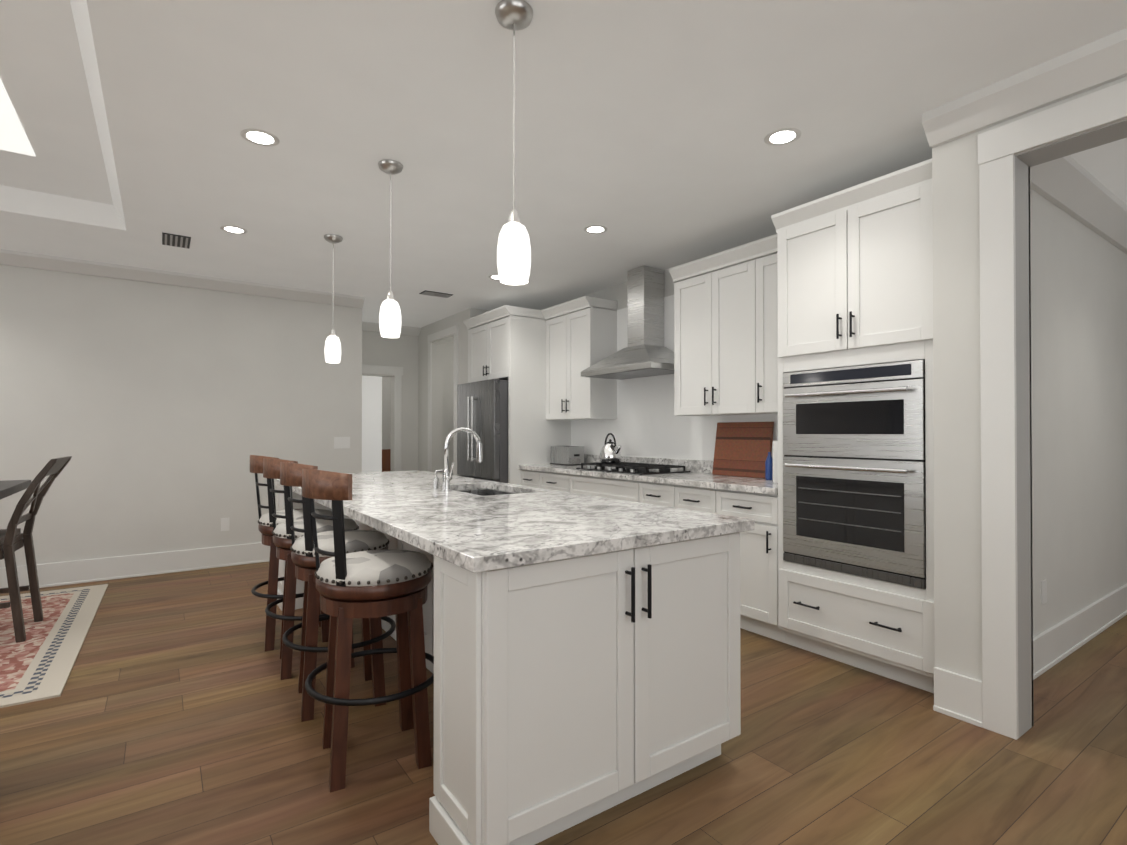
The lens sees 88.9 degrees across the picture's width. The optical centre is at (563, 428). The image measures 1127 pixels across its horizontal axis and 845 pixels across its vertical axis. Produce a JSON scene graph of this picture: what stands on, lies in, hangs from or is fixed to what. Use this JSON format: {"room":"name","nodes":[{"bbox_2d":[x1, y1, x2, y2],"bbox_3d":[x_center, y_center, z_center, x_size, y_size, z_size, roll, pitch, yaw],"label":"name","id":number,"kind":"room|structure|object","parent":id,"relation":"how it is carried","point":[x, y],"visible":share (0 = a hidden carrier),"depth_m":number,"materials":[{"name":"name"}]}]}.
{"room":"kitchen","nodes":[
{"label":"kitchen","id":0,"kind":"room"},
{"bbox_2d":[0,264,361,567],"bbox_3d":[-5.821,-0.059,3.585,8.900,2.660,0.150,0,-1,-35],"label":"wall","id":1,"kind":"structure","parent":0,"point":[160,414],"depth_m":5.06,"materials":[{"name":"paint"}]},
{"bbox_2d":[0,542,269,588],"bbox_3d":[-5.771,1.176,3.504,8.900,0.190,0.024,0,-1,-35],"label":"baseboard","id":2,"kind":"structure","parent":1,"relation":"attached to","point":[85,571],"depth_m":4.97,"materials":[{"name":"paint"}]},
{"bbox_2d":[0,249,363,307],"bbox_3d":[-5.754,-1.339,3.499,8.900,0.100,0.085,0,-1,-35],"label":"crown molding","id":3,"kind":"structure","parent":1,"relation":"attached to","point":[44,262],"depth_m":5.06,"materials":[{"name":"paint"}]},
{"bbox_2d":[221,518,228,530],"bbox_3d":[-3.149,0.895,5.349,0.070,0.120,0.006,0,-1,-35],"label":"outlet","id":4,"kind":"object","parent":1,"relation":"attached to","point":[224,524],"visible":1,"depth_m":5.35,"materials":[{"name":"white plastic"}]},
{"bbox_2d":[334,437,349,448],"bbox_3d":[-2.293,0.150,5.953,0.160,0.120,0.006,0,-1,-35],"label":"light switch","id":5,"kind":"object","parent":1,"relation":"attached to","point":[341,442],"visible":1,"depth_m":5.95,"materials":[{"name":"white plastic"}]},
{"bbox_2d":[362,330,417,470],"bbox_3d":[-2.484,-0.027,7.564,1.430,2.660,0.150,0,-1,-35],"label":"wall","id":6,"kind":"structure","parent":0,"point":[400,351],"depth_m":7.66,"materials":[{"name":"paint"}]},
{"bbox_2d":[362,376,381,472],"bbox_3d":[-2.650,0.306,7.435,0.588,1.976,0.042,0,-1,-35],"label":"back door","id":7,"kind":"structure","parent":6,"relation":"in","point":[371,423],"depth_m":7.52,"materials":[{"name":"paint"}]},
{"bbox_2d":[362,321,420,335],"bbox_3d":[-2.416,-1.308,7.477,1.130,0.100,0.085,0,-1,-35],"label":"crown molding","id":8,"kind":"structure","parent":6,"relation":"attached to","point":[366,326],"depth_m":7.63,"materials":[{"name":"paint"}]},
{"bbox_2d":[418,308,485,474],"bbox_3d":[-1.501,-0.030,7.274,0.150,2.660,1.750,0,-1,-35],"label":"wall","id":9,"kind":"structure","parent":0,"point":[442,388],"depth_m":7.52,"materials":[{"name":"paint"}]},
{"bbox_2d":[362,325,457,475],"bbox_3d":[-2.092,0.043,6.959,1.180,2.510,1.290,0,-1,-35],"label":"door frame","id":10,"kind":"structure","parent":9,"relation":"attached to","point":[447,332],"depth_m":7.45,"materials":[{"name":"paint"}]},
{"bbox_2d":[0,562,1126,844],"bbox_3d":[-1.007,1.291,2.882,16.000,0.050,16.000,0,-1,-35],"label":"floor","id":11,"kind":"structure","parent":0,"point":[170,714],"depth_m":2.20,"materials":[{"name":"brown wood"}]},
{"bbox_2d":[0,584,107,707],"bbox_3d":[-4.409,1.259,2.772,3.333,0.012,2.436,0,-1,-35],"label":"rug","id":12,"kind":"object","parent":11,"relation":"on","point":[37,664],"visible":1,"depth_m":3.36,"materials":[{"name":"fabric"}]},
{"bbox_2d":[0,480,30,498],"bbox_3d":[-3.777,0.798,3.006,1.295,0.912,1.270,0,-1,-35],"label":"dining table","id":13,"kind":"object","parent":12,"relation":"on","point":[9,487],"visible":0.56,"depth_m":3.53,"materials":[{"name":"brown wood"}]},
{"bbox_2d":[0,456,71,641],"bbox_3d":[-3.460,0.722,3.490,0.660,1.072,0.480,0,-1,-32],"label":"dining chair","id":14,"kind":"object","parent":12,"relation":"on","point":[13,538],"visible":1,"depth_m":3.48,"materials":[{"name":"brown wood"}]},
{"bbox_2d":[250,455,331,650],"bbox_3d":[-1.625,0.714,3.503,0.509,1.114,0.498,0,-1,-35],"label":"bar stool","id":15,"kind":"object","parent":11,"relation":"on","point":[265,525],"visible":0.46,"depth_m":3.31,"materials":[{"name":"brown wood"}]},
{"bbox_2d":[263,458,358,679],"bbox_3d":[-1.348,0.711,3.124,0.508,1.114,0.497,0,-1,-35],"label":"bar stool","id":16,"kind":"object","parent":11,"relation":"on","point":[282,540],"visible":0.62,"depth_m":2.93,"materials":[{"name":"brown wood"}]},
{"bbox_2d":[280,462,395,721],"bbox_3d":[-1.053,0.708,2.708,0.509,1.114,0.499,0,-1,-35],"label":"bar stool","id":17,"kind":"object","parent":11,"relation":"on","point":[302,549],"visible":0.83,"depth_m":2.55,"materials":[{"name":"brown wood"}]},
{"bbox_2d":[302,469,433,791],"bbox_3d":[-0.733,0.704,2.224,0.509,1.114,0.498,0,-1,-35],"label":"bar stool","id":18,"kind":"object","parent":11,"relation":"on","point":[369,584],"visible":1,"depth_m":2.07,"materials":[{"name":"brown wood"}]},
{"bbox_2d":[382,449,390,471],"bbox_3d":[-2.577,0.807,8.163,0.470,1.000,0.490,0,-1,-35],"label":"chair","id":19,"kind":"object","parent":11,"relation":"on","point":[386,460],"depth_m":8.36,"materials":[{"name":"brown wood"}]},
{"bbox_2d":[457,379,507,482],"bbox_3d":[-0.600,0.405,6.238,0.926,1.775,0.875,0,-1,-35],"label":"refrigerator","id":20,"kind":"object","parent":11,"relation":"on","point":[482,409],"visible":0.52,"depth_m":5.83,"materials":[{"name":"grey metal"}]},
{"bbox_2d":[277,486,753,844],"bbox_3d":[-0.720,0.829,3.197,1.112,0.880,3.379,0,-1,-35],"label":"kitchen island","id":21,"kind":"object","parent":11,"relation":"on","point":[583,650],"depth_m":1.76,"materials":[{"name":"paint"}]},
{"bbox_2d":[274,470,753,573],"bbox_3d":[-0.736,0.369,3.213,1.156,0.040,3.410,0,-1,-35],"label":"island countertop","id":22,"kind":"structure","parent":21,"relation":"on","point":[468,532],"depth_m":2.17,"materials":[{"name":"grey stone"}]},
{"bbox_2d":[433,427,482,491],"bbox_3d":[-0.596,0.172,3.263,0.254,0.352,0.254,0,-1,-35],"label":"faucet","id":23,"kind":"object","parent":22,"relation":"on","point":[446,476],"visible":1,"depth_m":3.17,"materials":[{"name":"silver metal"}]},
{"bbox_2d":[519,471,534,486],"bbox_3d":[-0.058,0.848,5.774,0.625,0.880,0.413,0,-1,-35],"label":"base cabinet","id":24,"kind":"object","parent":11,"relation":"on","point":[526,478],"depth_m":5.66,"materials":[{"name":"paint"}]},
{"bbox_2d":[535,471,562,490],"bbox_3d":[0.164,0.846,5.456,0.625,0.880,0.620,0,-1,-35],"label":"base cabinet","id":25,"kind":"object","parent":11,"relation":"on","point":[543,479],"depth_m":5.35,"materials":[{"name":"paint"}]},
{"bbox_2d":[563,475,630,500],"bbox_3d":[0.564,0.841,4.885,0.625,0.880,1.034,0,-1,-35],"label":"base cabinet","id":26,"kind":"object","parent":11,"relation":"on","point":[620,489],"depth_m":4.75,"materials":[{"name":"paint"}]},
{"bbox_2d":[519,463,774,494],"bbox_3d":[0.655,0.380,4.736,0.650,0.040,2.937,0,-1,-35],"label":"countertop","id":27,"kind":"structure","parent":26,"relation":"on","point":[757,486],"depth_m":4.14,"materials":[{"name":"grey stone"}]},
{"bbox_2d":[550,446,583,465],"bbox_3d":[0.039,0.274,5.793,0.200,0.187,0.338,0,-1,-35],"label":"toaster","id":28,"kind":"object","parent":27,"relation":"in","point":[568,455],"visible":0.96,"depth_m":5.69,"materials":[{"name":"silver"}]},
{"bbox_2d":[576,462,690,474],"bbox_3d":[0.574,0.335,4.896,0.510,0.052,0.880,0,-1,-35],"label":"cooktop","id":29,"kind":"object","parent":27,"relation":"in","point":[636,468],"visible":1,"depth_m":4.72,"materials":[{"name":"black metal"}]},
{"bbox_2d":[600,433,621,462],"bbox_3d":[0.432,0.175,5.109,0.192,0.268,0.243,0,-1,-35],"label":"kettle","id":30,"kind":"object","parent":29,"relation":"on","point":[610,452],"visible":1,"depth_m":5.06,"materials":[{"name":"silver metal"}]},
{"bbox_2d":[712,422,773,478],"bbox_3d":[1.316,0.155,4.240,0.087,0.400,0.490,0,-1,-35],"label":"cutting board","id":31,"kind":"object","parent":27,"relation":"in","point":[742,449],"visible":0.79,"depth_m":4.22,"materials":[{"name":"brown wood"}]},
{"bbox_2d":[765,452,772,479],"bbox_3d":[1.413,0.258,3.940,0.056,0.190,0.055,0,-1,-35],"label":"soap bottle","id":32,"kind":"object","parent":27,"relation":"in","point":[769,468],"visible":0.81,"depth_m":3.92,"materials":[{"name":"blue plastic"}]},
{"bbox_2d":[773,441,777,482],"bbox_3d":[1.402,0.217,3.720,0.094,0.270,0.094,0,-1,-35],"label":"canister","id":33,"kind":"object","parent":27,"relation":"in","point":[775,461],"visible":0.35,"depth_m":3.69,"materials":[{"name":"white"}]},
{"bbox_2d":[631,483,662,505],"bbox_3d":[0.927,0.837,4.364,0.625,0.880,0.494,0,-1,-35],"label":"base cabinet","id":34,"kind":"object","parent":11,"relation":"on","point":[648,493],"depth_m":4.26,"materials":[{"name":"paint"}]},
{"bbox_2d":[663,483,702,511],"bbox_3d":[1.138,0.835,4.063,0.625,0.880,0.499,0,-1,-35],"label":"base cabinet","id":35,"kind":"object","parent":11,"relation":"on","point":[689,498],"depth_m":3.97,"materials":[{"name":"paint"}]},
{"bbox_2d":[703,487,774,639],"bbox_3d":[1.357,0.832,3.749,0.625,0.880,0.526,0,-1,-35],"label":"base cabinet","id":36,"kind":"object","parent":11,"relation":"on","point":[757,546],"depth_m":3.50,"materials":[{"name":"paint"}]},
{"bbox_2d":[775,159,934,692],"bbox_3d":[1.754,0.016,3.187,0.625,2.504,0.860,0,-1,-35],"label":"tall cabinet","id":37,"kind":"object","parent":11,"relation":"on","point":[839,279],"depth_m":2.95,"materials":[{"name":"paint"}]},
{"bbox_2d":[783,360,925,588],"bbox_3d":[1.490,0.220,3.018,0.136,1.081,0.746,0,-1,-35],"label":"wall oven","id":38,"kind":"object","parent":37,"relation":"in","point":[854,483],"visible":1,"depth_m":2.96,"materials":[{"name":"silver metal"}]},
{"bbox_2d":[0,0,1126,327],"bbox_3d":[-1.007,-1.484,2.904,16.000,0.180,16.000,0,-1,-35],"label":"ceiling","id":39,"kind":"structure","parent":0,"point":[644,128],"depth_m":2.67,"materials":[{"name":"paint"}]},
{"bbox_2d":[162,232,190,248],"bbox_3d":[-2.853,-1.378,4.236,0.170,0.010,0.300,0,-1,-35],"label":"ceiling vent","id":40,"kind":"object","parent":39,"relation":"in","point":[175,240],"visible":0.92,"depth_m":4.22,"materials":[{"name":"grey metal"}]},
{"bbox_2d":[220,225,247,233],"bbox_3d":[-2.300,-1.383,4.012,0.168,0.004,0.168,0,-1,-35],"label":"recessed light","id":41,"kind":"object","parent":39,"relation":"in","point":[233,229],"visible":1,"depth_m":4.00,"materials":[{"name":"paint"}]},
{"bbox_2d":[240,129,279,146],"bbox_3d":[-1.456,-1.393,2.760,0.168,0.004,0.168,0,-1,-35],"label":"recessed light","id":42,"kind":"object","parent":39,"relation":"in","point":[260,137],"visible":1,"depth_m":2.75,"materials":[{"name":"paint"}]},
{"bbox_2d":[324,234,342,362],"bbox_3d":[-1.667,-0.928,4.158,0.128,0.909,0.128,0,-1,-35],"label":"pendant light","id":43,"kind":"object","parent":39,"relation":"hanging from","point":[332,350],"visible":1,"depth_m":4.12,"materials":[{"name":"white glass"}]},
{"bbox_2d":[378,159,402,337],"bbox_3d":[-0.914,-0.937,3.037,0.128,0.909,0.128,0,-1,-35],"label":"pendant light","id":44,"kind":"object","parent":39,"relation":"hanging from","point":[390,323],"visible":1,"depth_m":3.00,"materials":[{"name":"white glass"}]},
{"bbox_2d":[419,290,452,297],"bbox_3d":[-1.299,-1.365,5.870,0.300,0.010,0.160,0,-1,-35],"label":"ceiling vent","id":45,"kind":"object","parent":39,"relation":"in","point":[437,294],"visible":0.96,"depth_m":5.85,"materials":[{"name":"grey metal"}]},
{"bbox_2d":[488,275,498,279],"bbox_3d":[-0.600,-1.373,5.237,0.168,0.004,0.168,0,-1,-35],"label":"recessed light","id":46,"kind":"object","parent":39,"relation":"in","point":[494,277],"visible":0.67,"depth_m":5.24,"materials":[{"name":"paint"}]},
{"bbox_2d":[495,0,532,284],"bbox_3d":[-0.166,-0.946,1.932,0.128,0.909,0.128,0,-1,-35],"label":"pendant light","id":47,"kind":"object","parent":39,"relation":"hanging from","point":[513,256],"visible":0.98,"depth_m":1.90,"materials":[{"name":"white glass"}]},
{"bbox_2d":[584,225,606,233],"bbox_3d":[0.223,-1.383,4.006,0.168,0.004,0.168,0,-1,-35],"label":"recessed light","id":48,"kind":"object","parent":39,"relation":"in","point":[594,229],"visible":1,"depth_m":4.00,"materials":[{"name":"paint"}]},
{"bbox_2d":[764,128,800,145],"bbox_3d":[1.049,-1.393,2.754,0.168,0.004,0.168,0,-1,-35],"label":"recessed light","id":49,"kind":"object","parent":39,"relation":"in","point":[788,135],"visible":1,"depth_m":2.75,"materials":[{"name":"paint"}]},
{"bbox_2d":[542,234,775,309],"bbox_3d":[0.958,-0.047,5.013,0.150,2.660,4.775,0,-1,-35],"label":"wall","id":50,"kind":"structure","parent":0,"point":[618,293],"depth_m":5.46,"materials":[{"name":"paint"}]},
{"bbox_2d":[467,315,534,386],"bbox_3d":[-0.612,-0.858,6.476,0.745,0.704,0.510,0,-1,-35],"label":"upper cabinet","id":51,"kind":"object","parent":50,"relation":"attached to","point":[474,326],"depth_m":6.32,"materials":[{"name":"paint"}]},
{"bbox_2d":[483,305,542,386],"bbox_3d":[-0.391,-0.861,6.160,0.745,0.704,0.509,0,-1,-35],"label":"upper cabinet","id":52,"kind":"object","parent":50,"relation":"attached to","point":[512,336],"depth_m":5.85,"materials":[{"name":"paint"}]},
{"bbox_2d":[543,307,574,422],"bbox_3d":[0.074,-0.651,5.860,0.325,1.129,0.442,0,-1,-35],"label":"upper cabinet","id":53,"kind":"object","parent":50,"relation":"attached to","point":[551,316],"depth_m":5.87,"materials":[{"name":"paint"}]},
{"bbox_2d":[559,296,618,422],"bbox_3d":[0.256,-0.653,5.599,0.325,1.129,0.443,0,-1,-35],"label":"upper cabinet","id":54,"kind":"object","parent":50,"relation":"attached to","point":[588,326],"depth_m":5.46,"materials":[{"name":"paint"}]},
{"bbox_2d":[581,266,673,379],"bbox_3d":[0.614,-0.916,4.934,0.488,0.915,0.910,0,-1,-35],"label":"range hood","id":55,"kind":"object","parent":50,"relation":"attached to","point":[645,353],"visible":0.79,"depth_m":4.90,"materials":[{"name":"silver metal"}]},
{"bbox_2d":[584,455,763,478],"bbox_3d":[0.913,0.311,4.917,0.020,0.100,2.937,0,-1,-35],"label":"backsplash","id":56,"kind":"structure","parent":50,"relation":"attached to","point":[690,464],"depth_m":4.88,"materials":[{"name":"grey stone"}]},
{"bbox_2d":[671,259,718,418],"bbox_3d":[1.114,-0.662,4.371,0.325,1.129,0.435,0,-1,-35],"label":"upper cabinet","id":57,"kind":"object","parent":50,"relation":"attached to","point":[687,299],"depth_m":4.35,"materials":[{"name":"paint"}]},
{"bbox_2d":[703,247,746,418],"bbox_3d":[1.310,-0.665,4.091,0.325,1.129,0.496,0,-1,-35],"label":"upper cabinet","id":58,"kind":"object","parent":50,"relation":"attached to","point":[723,272],"depth_m":4.07,"materials":[{"name":"paint"}]},
{"bbox_2d":[743,235,774,414],"bbox_3d":[1.505,-0.667,3.811,0.325,1.129,0.434,0,-1,-35],"label":"upper cabinet","id":59,"kind":"object","parent":50,"relation":"attached to","point":[759,256],"depth_m":3.82,"materials":[{"name":"paint"}]},
{"bbox_2d":[932,76,1126,680],"bbox_3d":[3.518,-0.086,0.092,0.150,2.660,6.225,0,-1,-35],"label":"wall","id":60,"kind":"structure","parent":0,"point":[1079,391],"depth_m":2.26,"materials":[{"name":"paint"}]},
{"bbox_2d":[933,667,982,727],"bbox_3d":[1.718,1.168,2.504,0.026,0.190,0.188,0,-1,-35],"label":"baseboard","id":61,"kind":"structure","parent":60,"relation":"attached to","point":[957,696],"depth_m":2.50,"materials":[{"name":"paint"}]},
{"bbox_2d":[922,28,1126,147],"bbox_3d":[3.416,-1.354,0.030,0.100,0.125,6.225,0,-1,-35],"label":"crown molding","id":62,"kind":"structure","parent":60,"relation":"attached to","point":[1094,64],"depth_m":2.26,"materials":[{"name":"paint"}]},
{"bbox_2d":[1041,579,1046,603],"bbox_3d":[2.546,0.867,3.046,0.070,0.120,0.006,0,-1,-35],"label":"outlet","id":63,"kind":"object","parent":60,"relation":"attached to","point":[1043,591],"visible":0.93,"depth_m":3.04,"materials":[{"name":"white plastic"}]},
{"bbox_2d":[978,80,1126,739],"bbox_3d":[3.570,-0.011,0.014,0.198,2.510,6.039,0,-1,-35],"label":"door frame","id":64,"kind":"structure","parent":60,"relation":"attached to","point":[1006,472],"depth_m":2.37,"materials":[{"name":"paint"}]},
{"bbox_2d":[1030,155,1126,253],"bbox_3d":[3.430,-1.313,3.606,3.720,0.150,0.130,0,-1,-35],"label":"crown molding","id":65,"kind":"structure","parent":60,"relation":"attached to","point":[1071,186],"depth_m":3.23,"materials":[{"name":"paint"}]},
{"bbox_2d":[1033,583,1126,679],"bbox_3d":[3.394,1.177,3.624,3.660,0.190,0.026,0,-1,-35],"label":"baseboard","id":66,"kind":"structure","parent":60,"relation":"attached to","point":[1058,642],"depth_m":3.26,"materials":[{"name":"paint"}]}
]}

